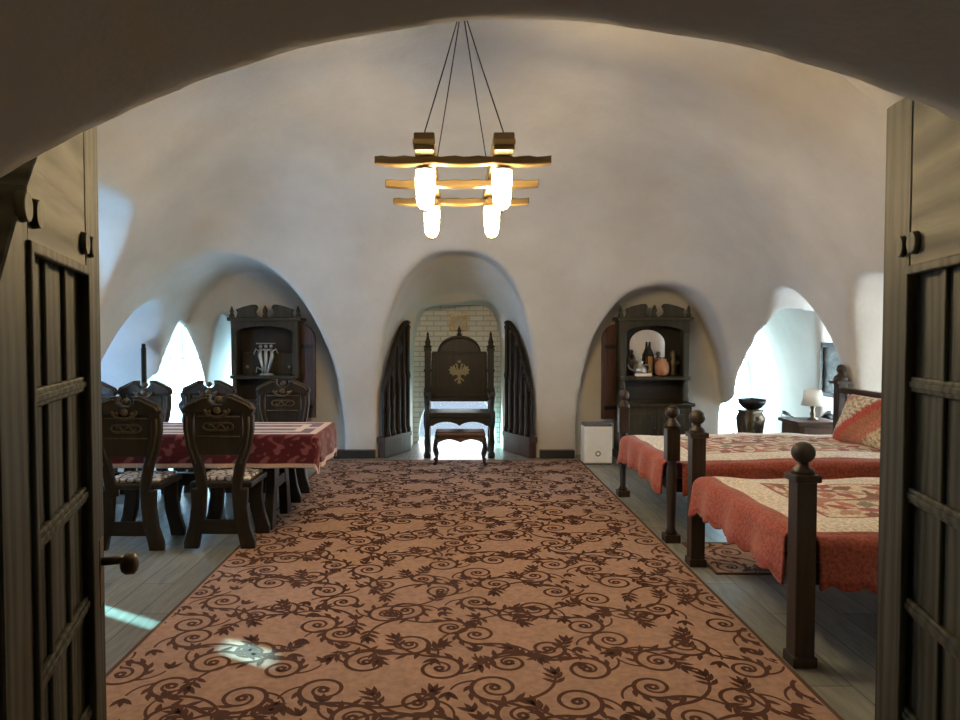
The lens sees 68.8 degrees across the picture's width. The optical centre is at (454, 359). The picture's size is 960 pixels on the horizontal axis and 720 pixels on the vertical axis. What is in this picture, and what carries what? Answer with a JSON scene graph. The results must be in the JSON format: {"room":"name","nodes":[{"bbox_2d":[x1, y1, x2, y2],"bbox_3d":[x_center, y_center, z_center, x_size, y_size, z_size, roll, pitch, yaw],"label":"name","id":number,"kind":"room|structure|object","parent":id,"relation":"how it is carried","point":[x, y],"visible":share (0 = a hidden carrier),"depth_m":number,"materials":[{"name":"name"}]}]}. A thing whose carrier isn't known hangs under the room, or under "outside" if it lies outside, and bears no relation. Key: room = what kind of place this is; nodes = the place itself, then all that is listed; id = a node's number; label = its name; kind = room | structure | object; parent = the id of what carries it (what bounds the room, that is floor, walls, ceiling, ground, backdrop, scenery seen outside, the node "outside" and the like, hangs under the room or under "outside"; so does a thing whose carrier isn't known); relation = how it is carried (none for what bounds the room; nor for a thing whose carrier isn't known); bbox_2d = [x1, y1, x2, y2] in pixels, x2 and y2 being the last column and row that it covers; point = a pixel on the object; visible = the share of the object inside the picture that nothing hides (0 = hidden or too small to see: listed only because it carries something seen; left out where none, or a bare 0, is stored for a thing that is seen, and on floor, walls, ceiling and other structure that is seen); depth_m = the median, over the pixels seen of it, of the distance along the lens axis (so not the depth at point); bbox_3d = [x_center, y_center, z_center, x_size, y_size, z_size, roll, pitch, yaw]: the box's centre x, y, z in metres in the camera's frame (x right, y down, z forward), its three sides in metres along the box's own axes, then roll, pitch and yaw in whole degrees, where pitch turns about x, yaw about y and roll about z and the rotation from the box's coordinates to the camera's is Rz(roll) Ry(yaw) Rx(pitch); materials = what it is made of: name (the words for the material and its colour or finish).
{"room":"historic interior","nodes":[
{"label":"historic interior","id":0,"kind":"room"},
{"bbox_2d":[99,269,177,395],"bbox_3d":[-4.033,0.258,5.600,1.978,2.212,6.995,0,2,0],"label":"wall","id":1,"kind":"structure","parent":0,"point":[132,306],"depth_m":8.11,"materials":[{"name":"paint"}]},
{"bbox_2d":[141,344,146,387],"bbox_3d":[-3.720,0.105,8.368,0.056,0.600,0.600,-1,2,-24],"label":"picture","id":2,"kind":"object","parent":1,"relation":"attached to","point":[143,346],"visible":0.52,"depth_m":8.10,"materials":[{"name":"black metal"}]},
{"bbox_2d":[413,305,500,441],"bbox_3d":[0.030,0.158,9.971,1.360,2.030,0.080,0,2,0],"label":"wall","id":3,"kind":"structure","parent":0,"point":[434,320],"depth_m":9.91,"materials":[{"name":"beige brick"}]},
{"bbox_2d":[418,402,495,440],"bbox_3d":[0.030,0.773,9.991,1.160,0.800,0.035,0,2,0],"label":"window","id":4,"kind":"structure","parent":3,"relation":"in","point":[485,402],"depth_m":9.98,"materials":[{"name":"white glass"}]},
{"bbox_2d":[449,314,467,330],"bbox_3d":[0.050,-0.525,9.894,0.260,0.240,0.018,0,2,0],"label":"picture","id":5,"kind":"object","parent":3,"relation":"attached to","point":[455,320],"visible":0.98,"depth_m":9.89,"materials":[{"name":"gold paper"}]},
{"bbox_2d":[140,279,779,456],"bbox_3d":[0.016,0.145,9.061,8.506,2.212,2.114,0,2,0],"label":"wall","id":6,"kind":"structure","parent":0,"point":[560,327],"depth_m":8.73,"materials":[{"name":"paint"}]},
{"bbox_2d":[165,326,212,421],"bbox_3d":[-3.720,0.276,10.016,1.027,1.740,0.064,0,2,0],"label":"window","id":7,"kind":"structure","parent":6,"relation":"in","point":[184,366],"depth_m":10.04,"materials":[{"name":"white glass"}]},
{"bbox_2d":[334,449,375,457],"bbox_3d":[-1.245,1.166,8.688,0.510,0.100,0.090,0,2,0],"label":"baseboard","id":8,"kind":"structure","parent":6,"relation":"attached to","point":[341,453],"depth_m":8.64,"materials":[{"name":"paint"}]},
{"bbox_2d":[539,449,574,457],"bbox_3d":[1.265,1.166,8.688,0.430,0.100,0.090,0,2,0],"label":"trim","id":9,"kind":"structure","parent":6,"relation":"attached to","point":[543,453],"depth_m":8.64,"materials":[{"name":"paint"}]},
{"bbox_2d":[601,324,615,418],"bbox_3d":[1.912,0.144,8.712,0.180,1.180,0.050,0,2,-8],"label":"shutter","id":10,"kind":"object","parent":6,"relation":"attached to","point":[608,340],"visible":1,"depth_m":8.70,"materials":[{"name":"red wood"}]},
{"bbox_2d":[718,354,752,433],"bbox_3d":[3.840,0.275,10.016,0.890,1.740,0.064,0,2,0],"label":"window","id":11,"kind":"structure","parent":6,"relation":"in","point":[728,411],"depth_m":10.05,"materials":[{"name":"white glass"}]},
{"bbox_2d":[0,0,959,177],"bbox_3d":[0.005,0.121,0.647,6.980,2.814,3.713,0,2,0],"label":"archway","id":12,"kind":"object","parent":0,"point":[68,68],"depth_m":0.80,"materials":[{"name":"paint"}]},
{"bbox_2d":[0,126,138,719],"bbox_3d":[-0.785,0.407,1.438,0.155,2.068,0.800,-1,2,-17],"label":"door","id":13,"kind":"structure","parent":12,"relation":"in","point":[53,561],"depth_m":1.36,"materials":[{"name":"brown wood"}]},
{"bbox_2d":[875,98,959,719],"bbox_3d":[1.031,0.408,1.414,0.079,2.068,0.800,0,2,13],"label":"door","id":14,"kind":"structure","parent":12,"relation":"in","point":[918,631],"depth_m":1.59,"materials":[{"name":"brown wood"}]},
{"bbox_2d":[104,435,876,719],"bbox_3d":[0.000,1.407,4.699,11.200,0.120,12.100,0,2,0],"label":"floor","id":15,"kind":"structure","parent":0,"point":[844,676],"depth_m":4.13,"materials":[{"name":"grey wood"}]},
{"bbox_2d":[101,381,118,496],"bbox_3d":[-3.430,0.748,6.400,0.510,1.085,0.484,0,2,0],"label":"dining chair","id":16,"kind":"object","parent":15,"relation":"on","point":[107,390],"visible":0.02,"depth_m":6.54,"materials":[{"name":"brown wood"}]},
{"bbox_2d":[113,380,172,493],"bbox_3d":[-2.950,0.745,6.490,0.510,1.085,0.484,0,2,0],"label":"dining chair","id":17,"kind":"object","parent":15,"relation":"on","point":[158,392],"visible":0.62,"depth_m":6.64,"materials":[{"name":"brown wood"}]},
{"bbox_2d":[101,396,185,550],"bbox_3d":[-2.300,0.790,5.107,0.510,1.085,0.484,0,2,0],"label":"dining chair","id":18,"kind":"object","parent":15,"relation":"on","point":[136,429],"visible":0.98,"depth_m":4.90,"materials":[{"name":"brown wood"}]},
{"bbox_2d":[115,471,176,482],"bbox_3d":[-2.300,0.858,5.151,0.380,0.026,0.340,0,2,0],"label":"seat cushion","id":19,"kind":"object","parent":18,"relation":"on","point":[128,476],"depth_m":5.09,"materials":[{"name":"beige fabric"}]},
{"bbox_2d":[178,392,187,468],"bbox_3d":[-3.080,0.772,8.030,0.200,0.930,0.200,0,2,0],"label":"dining chair","id":20,"kind":"object","parent":15,"relation":"on","point":[180,404],"visible":0.15,"depth_m":7.97,"materials":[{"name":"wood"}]},
{"bbox_2d":[114,468,290,529],"bbox_3d":[-2.305,0.936,5.684,2.450,0.755,0.700,0,2,0],"label":"dining table","id":21,"kind":"object","parent":15,"relation":"on","point":[275,478],"visible":0.23,"depth_m":5.64,"materials":[{"name":"brown wood"}]},
{"bbox_2d":[110,422,336,473],"bbox_3d":[-2.305,0.699,5.676,2.604,0.302,0.854,0,2,0],"label":"tablecloth","id":22,"kind":"object","parent":21,"relation":"on","point":[275,444],"visible":0.33,"depth_m":5.27,"materials":[{"name":"fabric"}]},
{"bbox_2d":[173,380,236,501],"bbox_3d":[-2.360,0.743,6.550,0.510,1.085,0.484,0,2,0],"label":"dining chair","id":23,"kind":"object","parent":15,"relation":"on","point":[196,389],"visible":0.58,"depth_m":6.69,"materials":[{"name":"brown wood"}]},
{"bbox_2d":[227,305,305,421],"bbox_3d":[-2.380,0.258,8.842,0.920,1.905,0.443,0,2,0],"label":"hutch","id":24,"kind":"object","parent":15,"relation":"on","point":[282,328],"visible":0.56,"depth_m":8.94,"materials":[{"name":"brown wood"}]},
{"bbox_2d":[246,399,265,404],"bbox_3d":[-2.380,0.530,8.857,0.920,0.040,0.430,0,2,0],"label":"countertop","id":25,"kind":"structure","parent":24,"relation":"on","point":[254,401],"depth_m":8.76,"materials":[{"name":"brown wood"}]},
{"bbox_2d":[253,343,277,374],"bbox_3d":[-2.374,-0.013,8.811,0.283,0.405,0.180,1,2,29],"label":"candelabrum","id":26,"kind":"object","parent":24,"relation":"on","point":[266,369],"visible":1,"depth_m":8.80,"materials":[{"name":"grey metal"}]},
{"bbox_2d":[230,374,300,378],"bbox_3d":[-2.380,0.211,8.892,0.860,0.045,0.320,0,2,0],"label":"shelf","id":27,"kind":"object","parent":24,"relation":"attached to","point":[233,376],"depth_m":8.73,"materials":[{"name":"brown wood"}]},
{"bbox_2d":[301,324,315,417],"bbox_3d":[-1.852,0.140,8.852,0.180,1.180,0.050,0,2,8],"label":"door","id":28,"kind":"structure","parent":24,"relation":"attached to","point":[308,339],"depth_m":8.84,"materials":[{"name":"red wood"}]},
{"bbox_2d":[377,320,411,457],"bbox_3d":[-0.763,0.346,8.951,0.138,1.720,0.710,1,2,25],"label":"door","id":29,"kind":"structure","parent":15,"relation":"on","point":[395,439],"depth_m":8.94,"materials":[{"name":"brown wood"}]},
{"bbox_2d":[423,326,495,457],"bbox_3d":[0.055,0.386,8.887,0.930,1.645,0.610,0,2,0],"label":"throne","id":30,"kind":"object","parent":15,"relation":"on","point":[458,371],"visible":1,"depth_m":9.09,"materials":[{"name":"brown wood"}]},
{"bbox_2d":[106,460,843,719],"bbox_3d":[-0.015,1.321,5.256,3.054,0.013,6.444,0,2,0],"label":"carpet","id":31,"kind":"object","parent":15,"relation":"on","point":[393,589],"visible":0.99,"depth_m":3.65,"materials":[{"name":"brown carpet"}]},
{"bbox_2d":[181,394,270,548],"bbox_3d":[-1.655,0.776,5.106,0.510,1.085,0.484,0,2,0],"label":"dining chair","id":32,"kind":"object","parent":31,"relation":"on","point":[209,428],"visible":1,"depth_m":4.90,"materials":[{"name":"brown wood"}]},
{"bbox_2d":[206,469,261,480],"bbox_3d":[-1.655,0.843,5.150,0.380,0.026,0.340,0,2,0],"label":"seat cushion","id":33,"kind":"object","parent":32,"relation":"on","point":[214,474],"depth_m":5.09,"materials":[{"name":"beige fabric"}]},
{"bbox_2d":[248,379,310,502],"bbox_3d":[-1.630,0.731,6.470,0.510,1.085,0.484,0,2,0],"label":"dining chair","id":34,"kind":"object","parent":31,"relation":"on","point":[291,402],"visible":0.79,"depth_m":6.63,"materials":[{"name":"brown wood"}]},
{"bbox_2d":[433,429,487,464],"bbox_3d":[0.060,1.018,8.218,0.636,0.387,0.356,0,2,0],"label":"footstool","id":35,"kind":"object","parent":31,"relation":"on","point":[460,435],"visible":1,"depth_m":8.05,"materials":[{"name":"red wood"}]},
{"bbox_2d":[435,429,484,437],"bbox_3d":[0.060,0.860,8.213,0.580,0.070,0.340,0,2,0],"label":"cushion","id":36,"kind":"object","parent":35,"relation":"on","point":[440,433],"depth_m":8.05,"materials":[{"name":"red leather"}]},
{"bbox_2d":[502,320,537,457],"bbox_3d":[0.818,0.347,8.949,0.128,1.720,0.710,-1,2,-25],"label":"shutter leaf","id":37,"kind":"object","parent":15,"relation":"on","point":[518,438],"visible":1,"depth_m":8.94,"materials":[{"name":"brown wood"}]},
{"bbox_2d":[581,421,611,463],"bbox_3d":[1.680,0.984,8.314,0.340,0.488,0.206,0,2,0],"label":"air purifier","id":38,"kind":"object","parent":15,"relation":"on","point":[596,436],"visible":1,"depth_m":8.22,"materials":[{"name":"white plastic"}]},
{"bbox_2d":[581,421,611,426],"bbox_3d":[1.680,0.760,8.309,0.330,0.040,0.190,0,2,0],"label":"grille","id":39,"kind":"object","parent":38,"relation":"attached to","point":[584,423],"depth_m":8.22,"materials":[{"name":"grey plastic"}]},
{"bbox_2d":[612,304,694,458],"bbox_3d":[2.440,0.265,8.632,0.920,1.905,0.443,0,2,0],"label":"hutch","id":40,"kind":"object","parent":15,"relation":"on","point":[649,396],"visible":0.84,"depth_m":8.56,"materials":[{"name":"brown wood"}]},
{"bbox_2d":[626,355,630,375],"bbox_3d":[2.155,0.067,8.742,0.088,0.250,0.088,0,2,0],"label":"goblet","id":41,"kind":"object","parent":40,"relation":"on","point":[628,361],"visible":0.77,"depth_m":8.72,"materials":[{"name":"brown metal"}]},
{"bbox_2d":[627,359,650,374],"bbox_3d":[2.276,0.089,8.653,0.263,0.213,0.169,1,2,30],"label":"teapot","id":42,"kind":"object","parent":40,"relation":"on","point":[639,367],"visible":0.94,"depth_m":8.60,"materials":[{"name":"grey metal"}]},
{"bbox_2d":[635,373,651,375],"bbox_3d":[2.300,0.181,8.546,0.200,0.035,0.050,0,2,-3],"label":"book","id":43,"kind":"object","parent":40,"relation":"on","point":[636,374],"visible":1,"depth_m":8.52,"materials":[{"name":"beige paper"}]},
{"bbox_2d":[629,330,664,373],"bbox_3d":[2.410,-0.098,8.789,0.440,0.560,0.015,0,2,0],"label":"mirror","id":44,"kind":"object","parent":40,"relation":"on","point":[638,339],"depth_m":8.78,"materials":[{"name":"glass"}]},
{"bbox_2d":[645,342,653,375],"bbox_3d":[2.420,-0.017,8.716,0.120,0.420,0.114,0,2,0],"label":"bottle","id":45,"kind":"object","parent":40,"relation":"on","point":[649,356],"visible":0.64,"depth_m":8.69,"materials":[{"name":"black glass"}]},
{"bbox_2d":[616,375,690,379],"bbox_3d":[2.440,0.218,8.682,0.860,0.045,0.320,0,2,0],"label":"shelf","id":46,"kind":"object","parent":40,"relation":"attached to","point":[618,377],"depth_m":8.52,"materials":[{"name":"brown wood"}]},
{"bbox_2d":[614,401,694,406],"bbox_3d":[2.440,0.537,8.647,0.920,0.040,0.430,0,2,0],"label":"countertop","id":47,"kind":"structure","parent":40,"relation":"on","point":[632,403],"depth_m":8.44,"materials":[{"name":"brown wood"}]},
{"bbox_2d":[654,359,668,375],"bbox_3d":[2.550,0.091,8.628,0.180,0.210,0.180,0,2,0],"label":"pot","id":48,"kind":"object","parent":40,"relation":"on","point":[661,367],"visible":1,"depth_m":8.57,"materials":[{"name":"ceramic"}]},
{"bbox_2d":[668,350,679,375],"bbox_3d":[2.712,0.034,8.696,0.155,0.320,0.120,0,2,0],"label":"figurine","id":49,"kind":"object","parent":40,"relation":"on","point":[673,362],"visible":1,"depth_m":8.66,"materials":[{"name":"brown metal"}]},
{"bbox_2d":[682,542,785,574],"bbox_3d":[2.580,1.339,4.747,1.864,0.011,0.664,0,2,0],"label":"rug","id":50,"kind":"object","parent":15,"relation":"on","point":[723,558],"visible":0.18,"depth_m":4.67,"materials":[{"name":"beige carpet"}]},
{"bbox_2d":[616,364,880,543],"bbox_3d":[2.611,0.686,5.851,2.168,1.245,1.620,0,2,0],"label":"bed","id":51,"kind":"object","parent":15,"relation":"on","point":[672,473],"visible":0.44,"depth_m":5.18,"materials":[{"name":"brown wood"}]},
{"bbox_2d":[617,433,879,496],"bbox_3d":[2.509,0.832,5.856,2.026,0.298,1.597,0,2,0],"label":"quilt","id":52,"kind":"object","parent":51,"relation":"on","point":[735,455],"visible":0.63,"depth_m":5.36,"materials":[{"name":"red fabric"}]},
{"bbox_2d":[832,394,880,449],"bbox_3d":[3.430,0.509,5.820,0.257,0.402,0.662,0,2,-5],"label":"pillow","id":53,"kind":"object","parent":52,"relation":"on","point":[859,422],"visible":0.73,"depth_m":5.79,"materials":[{"name":"fabric"}]},
{"bbox_2d":[736,398,766,432],"bbox_3d":[3.314,0.838,7.836,0.310,0.810,0.300,-1,2,-17],"label":"urn","id":54,"kind":"object","parent":15,"relation":"on","point":[749,419],"visible":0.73,"depth_m":7.73,"materials":[{"name":"brown metal"}]},
{"bbox_2d":[738,398,766,409],"bbox_3d":[3.319,0.493,7.826,0.300,0.120,0.300,-1,2,-17],"label":"bowl","id":55,"kind":"object","parent":54,"relation":"on","point":[746,403],"depth_m":7.74,"materials":[{"name":"black metal"}]},
{"bbox_2d":[685,410,821,668],"bbox_3d":[2.610,0.750,3.894,2.170,1.245,1.545,0,2,0],"label":"bed","id":56,"kind":"object","parent":15,"relation":"on","point":[802,546],"visible":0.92,"depth_m":3.17,"materials":[{"name":"brown wood"}]},
{"bbox_2d":[688,476,879,593],"bbox_3d":[2.510,0.897,3.899,2.025,0.298,1.518,0,2,0],"label":"quilt","id":57,"kind":"object","parent":56,"relation":"on","point":[752,514],"visible":0.62,"depth_m":3.60,"materials":[{"name":"red fabric"}]},
{"bbox_2d":[778,417,832,434],"bbox_3d":[3.720,0.942,7.350,0.460,0.635,0.469,0,2,0],"label":"nightstand","id":58,"kind":"object","parent":15,"relation":"on","point":[800,425],"visible":0.23,"depth_m":7.15,"materials":[{"name":"brown wood"}]},
{"bbox_2d":[780,410,832,419],"bbox_3d":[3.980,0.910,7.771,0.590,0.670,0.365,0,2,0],"label":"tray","id":59,"kind":"object","parent":58,"relation":"on","point":[828,415],"visible":0.12,"depth_m":7.89,"materials":[{"name":"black metal"}]},
{"bbox_2d":[801,389,824,419],"bbox_3d":[3.740,0.469,7.319,0.230,0.310,0.230,0,2,0],"label":"table lamp","id":60,"kind":"object","parent":58,"relation":"on","point":[812,398],"visible":1,"depth_m":7.25,"materials":[{"name":"white fabric"}]},
{"bbox_2d":[97,19,886,287],"bbox_3d":[-0.704,-1.622,5.686,8.062,1.600,6.931,0,2,0],"label":"ceiling","id":61,"kind":"structure","parent":0,"point":[676,158],"depth_m":6.54,"materials":[{"name":"paint"}]},
{"bbox_2d":[374,21,550,239],"bbox_3d":[0.045,-1.628,4.569,1.000,1.526,1.504,0,2,0],"label":"chandelier","id":62,"kind":"object","parent":61,"relation":"hanging from","point":[498,183],"visible":1,"depth_m":4.00,"materials":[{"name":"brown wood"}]},
{"bbox_2d":[721,251,883,432],"bbox_3d":[4.030,0.260,5.592,2.002,2.210,7.017,0,2,0],"label":"wall","id":63,"kind":"structure","parent":0,"point":[838,303],"depth_m":7.30,"materials":[{"name":"paint"}]},
{"bbox_2d":[820,342,848,397],"bbox_3d":[4.120,0.113,7.528,0.040,0.600,0.660,0,2,0],"label":"picture","id":64,"kind":"object","parent":63,"relation":"attached to","point":[830,360],"visible":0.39,"depth_m":7.71,"materials":[{"name":"grey glass"}]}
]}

